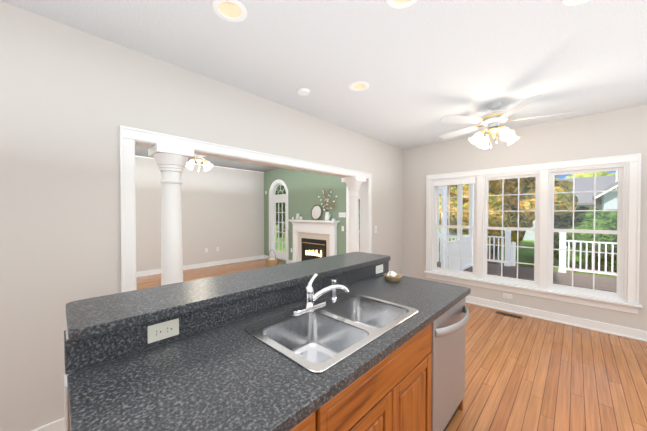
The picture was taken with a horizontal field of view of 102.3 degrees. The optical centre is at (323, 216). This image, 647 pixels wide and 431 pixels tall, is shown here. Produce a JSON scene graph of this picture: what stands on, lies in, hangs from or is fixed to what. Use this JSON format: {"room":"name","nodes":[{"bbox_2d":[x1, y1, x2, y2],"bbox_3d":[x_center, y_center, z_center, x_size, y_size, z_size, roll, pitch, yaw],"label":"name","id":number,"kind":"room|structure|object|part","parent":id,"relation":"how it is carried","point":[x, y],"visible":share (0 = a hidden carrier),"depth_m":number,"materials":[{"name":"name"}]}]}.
{"room":"kitchen","nodes":[
{"label":"kitchen","id":0,"kind":"room"},
{"bbox_2d":[135,156,263,271],"bbox_3d":[-4.042,-0.021,6.304,0.140,2.790,6.260,1,1,44],"label":"wall","id":1,"kind":"structure","parent":0,"point":[222,209],"depth_m":7.08,"materials":[{"name":"white paint"}]},
{"bbox_2d":[136,255,263,276],"bbox_3d":[-3.985,1.317,6.261,0.028,0.115,5.970,1,1,44],"label":"baseboard","id":2,"kind":"structure","parent":1,"relation":"attached to","point":[158,271],"depth_m":7.09,"materials":[{"name":"white wood"}]},
{"bbox_2d":[135,155,263,172],"bbox_3d":[-2.322,-1.868,4.603,4.760,1.052,6.170,1,1,44],"label":"crown molding","id":3,"kind":"structure","parent":0,"point":[215,166],"depth_m":7.43,"materials":[{"name":"white wood"}]},
{"bbox_2d":[185,154,212,171],"bbox_3d":[-2.204,-1.542,4.678,1.266,1.446,1.289,1,1,44],"label":"ceiling light","id":4,"kind":"object","parent":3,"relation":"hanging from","point":[207,165],"visible":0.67,"depth_m":4.65,"materials":[{"name":"white glass"}]},
{"bbox_2d":[0,1,402,430],"bbox_3d":[-1.329,0.033,2.206,0.140,2.800,8.070,1,1,44],"label":"wall","id":5,"kind":"structure","parent":0,"point":[72,99],"depth_m":1.75,"materials":[{"name":"white paint"}]},
{"bbox_2d":[31,417,64,430],"bbox_3d":[-2.755,1.398,0.634,0.028,0.115,3.600,1,1,44],"label":"baseboard","id":6,"kind":"structure","parent":5,"relation":"attached to","point":[58,425],"depth_m":1.68,"materials":[{"name":"white"}]},
{"bbox_2d":[119,125,371,292],"bbox_3d":[-0.414,0.366,3.155,0.196,2.106,3.272,1,1,44],"label":"trim","id":7,"kind":"structure","parent":5,"relation":"attached to","point":[130,138],"depth_m":2.15,"materials":[{"name":"white wood"}]},
{"bbox_2d":[135,145,279,171],"bbox_3d":[-2.477,-1.933,4.586,5.460,1.382,6.530,1,1,44],"label":"ceiling","id":8,"kind":"structure","parent":0,"point":[143,151],"depth_m":6.95,"materials":[{"name":"grey paint"}]},
{"bbox_2d":[0,0,646,148],"bbox_3d":[0.788,-1.363,0.203,5.940,0.250,8.170,1,1,44],"label":"ceiling","id":9,"kind":"structure","parent":0,"point":[422,68],"depth_m":2.00,"materials":[{"name":"white paint"}]},
{"bbox_2d":[212,0,246,21],"bbox_3d":[-0.566,-1.291,1.580,0.200,0.084,0.200,1,1,44],"label":"recessed light","id":10,"kind":"object","parent":9,"relation":"in","point":[232,10],"visible":1,"depth_m":1.62,"materials":[{"name":"white"}]},
{"bbox_2d":[297,88,309,95],"bbox_3d":[-0.201,-1.259,2.633,0.124,0.028,0.124,1,1,44],"label":"smoke detector","id":11,"kind":"object","parent":9,"relation":"attached to","point":[303,91],"visible":0.98,"depth_m":2.61,"materials":[{"name":"white plastic"}]},
{"bbox_2d":[349,81,368,90],"bbox_3d":[0.345,-1.305,2.535,0.200,0.084,0.200,1,1,44],"label":"recessed light","id":12,"kind":"object","parent":9,"relation":"in","point":[359,86],"visible":0.62,"depth_m":2.57,"materials":[{"name":"white"}]},
{"bbox_2d":[386,0,417,8],"bbox_3d":[0.454,-1.290,1.469,0.200,0.084,0.200,1,1,44],"label":"recessed light","id":13,"kind":"object","parent":9,"relation":"in","point":[398,4],"visible":1,"depth_m":1.53,"materials":[{"name":"white"}]},
{"bbox_2d":[440,95,571,148],"bbox_3d":[1.966,-1.030,2.998,1.294,0.496,1.248,1,1,44],"label":"ceiling fan","id":14,"kind":"object","parent":9,"relation":"hanging from","point":[494,119],"visible":1,"depth_m":2.90,"materials":[{"name":"white wood"}]},
{"bbox_2d":[562,0,590,5],"bbox_3d":[1.465,-1.289,1.449,0.200,0.084,0.200,1,1,44],"label":"recessed light","id":15,"kind":"object","parent":9,"relation":"in","point":[571,2],"visible":1,"depth_m":1.52,"materials":[{"name":"white"}]},
{"bbox_2d":[136,259,646,430],"bbox_3d":[-0.938,1.468,1.883,10.900,0.060,8.320,1,1,44],"label":"floor","id":16,"kind":"structure","parent":0,"point":[526,373],"depth_m":2.36,"materials":[{"name":"brown wood"}]},
{"bbox_2d":[148,143,193,285],"bbox_3d":[-1.301,0.427,2.241,0.276,2.012,0.276,1,1,44],"label":"column","id":17,"kind":"structure","parent":16,"relation":"on","point":[171,161],"depth_m":2.17,"materials":[{"name":"white"}]},
{"bbox_2d":[64,260,469,430],"bbox_3d":[0.089,0.929,1.432,0.865,1.030,2.126,1,1,44],"label":"kitchen island","id":18,"kind":"object","parent":16,"relation":"on","point":[355,341],"depth_m":1.05,"materials":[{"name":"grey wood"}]},
{"bbox_2d":[147,318,178,343],"bbox_3d":[-0.669,0.477,1.092,0.008,0.072,0.116,1,1,44],"label":"outlet","id":19,"kind":"object","parent":18,"relation":"attached to","point":[160,331],"depth_m":1.09,"materials":[{"name":"beige plastic"}]},
{"bbox_2d":[66,252,390,339],"bbox_3d":[-0.256,0.389,1.773,0.410,0.039,2.125,1,1,44],"label":"island countertop","id":20,"kind":"structure","parent":18,"relation":"on","point":[84,317],"depth_m":1.28,"materials":[{"name":"grey stone"}]},
{"bbox_2d":[243,291,418,372],"bbox_3d":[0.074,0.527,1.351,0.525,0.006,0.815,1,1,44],"label":"sink","id":21,"kind":"object","parent":18,"relation":"in","point":[255,330],"depth_m":1.25,"materials":[{"name":"silver metal"}]},
{"bbox_2d":[376,264,382,273],"bbox_3d":[0.494,0.459,2.291,0.008,0.072,0.116,1,1,44],"label":"outlet","id":22,"kind":"object","parent":18,"relation":"attached to","point":[379,267],"depth_m":2.29,"materials":[{"name":"white plastic"}]},
{"bbox_2d":[384,271,401,281],"bbox_3d":[0.564,0.478,2.111,0.144,0.080,0.144,1,1,44],"label":"bowl","id":23,"kind":"object","parent":18,"relation":"on","point":[392,276],"visible":1,"depth_m":2.08,"materials":[{"name":"beige wicker"}]},
{"bbox_2d":[431,298,468,430],"bbox_3d":[0.638,1.002,1.880,0.699,0.871,0.592,1,1,44],"label":"dishwasher","id":24,"kind":"object","parent":18,"relation":"in","point":[448,330],"depth_m":1.63,"materials":[{"name":"silver metal"}]},
{"bbox_2d":[266,250,277,266],"bbox_3d":[-1.418,1.133,7.203,0.340,0.453,0.340,1,1,44],"label":"basket","id":25,"kind":"object","parent":16,"relation":"on","point":[270,262],"visible":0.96,"depth_m":7.09,"materials":[{"name":"beige wicker"}]},
{"bbox_2d":[287,220,339,262],"bbox_3d":[-0.385,0.729,6.625,1.740,1.280,0.420,1,1,44],"label":"fireplace","id":26,"kind":"object","parent":16,"relation":"on","point":[313,239],"visible":0.83,"depth_m":6.71,"materials":[{"name":"white"}]},
{"bbox_2d":[311,205,321,219],"bbox_3d":[-0.183,-0.113,6.649,0.405,0.400,0.094,1,1,44],"label":"decorative mirror","id":27,"kind":"object","parent":26,"relation":"on","point":[316,211],"visible":1,"depth_m":6.64,"materials":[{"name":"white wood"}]},
{"bbox_2d":[318,188,336,220],"bbox_3d":[0.120,-0.302,6.238,0.564,0.792,0.197,1,1,44],"label":"vase","id":28,"kind":"object","parent":26,"relation":"on","point":[327,217],"visible":1,"depth_m":6.27,"materials":[{"name":"white ceramic"}]},
{"bbox_2d":[341,176,365,252],"bbox_3d":[0.473,0.400,4.072,0.276,2.012,0.276,1,1,44],"label":"column","id":29,"kind":"structure","parent":16,"relation":"on","point":[353,183],"depth_m":4.00,"materials":[{"name":"white"}]},
{"bbox_2d":[495,311,522,318],"bbox_3d":[2.659,1.408,3.740,0.320,0.006,0.115,1,1,44],"label":"floor vent","id":30,"kind":"object","parent":16,"relation":"in","point":[509,315],"visible":1,"depth_m":3.72,"materials":[{"name":"brown metal"}]},
{"bbox_2d":[264,104,646,330],"bbox_3d":[1.941,-0.450,4.754,10.600,3.692,0.150,1,1,44],"label":"wall","id":31,"kind":"structure","parent":0,"point":[618,132],"depth_m":3.96,"materials":[{"name":"white paint"}]},
{"bbox_2d":[269,179,288,263],"bbox_3d":[-1.312,0.114,7.901,0.970,2.475,0.169,1,1,44],"label":"window","id":32,"kind":"structure","parent":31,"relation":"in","point":[274,199],"depth_m":7.96,"materials":[{"name":"white wood"}]},
{"bbox_2d":[339,212,345,216],"bbox_3d":[0.449,-0.053,6.088,0.182,0.094,0.017,1,1,44],"label":"light switch","id":33,"kind":"object","parent":31,"relation":"attached to","point":[342,214],"visible":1,"depth_m":6.08,"materials":[{"name":"white plastic"}]},
{"bbox_2d":[346,186,359,252],"bbox_3d":[0.928,0.145,5.730,0.970,2.475,0.169,1,1,44],"label":"door frame","id":34,"kind":"structure","parent":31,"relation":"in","point":[347,221],"depth_m":5.97,"materials":[{"name":"white wood"}]},
{"bbox_2d":[503,293,511,298],"bbox_3d":[2.747,1.184,3.885,0.115,0.072,0.008,1,1,44],"label":"outlet","id":35,"kind":"object","parent":31,"relation":"attached to","point":[507,296],"visible":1,"depth_m":3.89,"materials":[{"name":"white plastic"}]},
{"bbox_2d":[424,153,642,313],"bbox_3d":[2.789,0.187,3.900,2.526,1.853,0.210,1,1,44],"label":"kitchen window","id":36,"kind":"structure","parent":31,"relation":"in","point":[624,297],"depth_m":3.58,"materials":[{"name":"white wood"}]},
{"bbox_2d":[465,296,646,341],"bbox_3d":[3.566,1.363,3.081,5.700,0.115,0.028,1,1,44],"label":"baseboard","id":37,"kind":"structure","parent":31,"relation":"attached to","point":[617,330],"depth_m":3.44,"materials":[{"name":"white wood"}]},
{"label":"outside","id":38,"kind":"structure","parent":0,"visible":0},
{"bbox_2d":[276,221,616,277],"bbox_3d":[50.331,1.616,51.987,160.000,0.300,134.970,1,1,44],"label":"lawn","id":39,"kind":"structure","parent":38,"point":[529,243],"depth_m":12.98,"materials":[{"name":"green plant"}]},
{"bbox_2d":[281,184,473,270],"bbox_3d":[1.611,-0.065,8.630,5.580,4.310,4.930,1,1,44],"label":"porch","id":40,"kind":"object","parent":39,"relation":"on","point":[464,250],"depth_m":7.57,"materials":[{"name":"white paint"},{"name":"grey deck boards"}]},
{"bbox_2d":[275,172,616,268],"bbox_3d":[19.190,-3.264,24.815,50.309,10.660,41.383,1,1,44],"label":"tree","id":41,"kind":"object","parent":39,"relation":"on","point":[601,217],"depth_m":9.62,"materials":[{"name":"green plant"}]},
{"bbox_2d":[449,171,617,240],"bbox_3d":[21.662,-1.765,21.162,20.260,7.350,11.870,1,1,44],"label":"neighbouring house","id":42,"kind":"structure","parent":39,"relation":"on","point":[604,185],"depth_m":19.67,"materials":[{"name":"white"}]},
{"bbox_2d":[467,230,616,291],"bbox_3d":[7.491,1.302,4.040,9.800,1.750,6.495,1,1,44],"label":"deck","id":43,"kind":"object","parent":39,"relation":"on","point":[561,274],"depth_m":7.28,"materials":[{"name":"white paint"}]},
{"bbox_3d":[9.038,1.260,6.221,8.885,1.729,1.210,1,1,44],"label":"railing","id":44,"kind":"part","parent":43,"relation":"part of","materials":[{"name":"white paint"}]}
]}

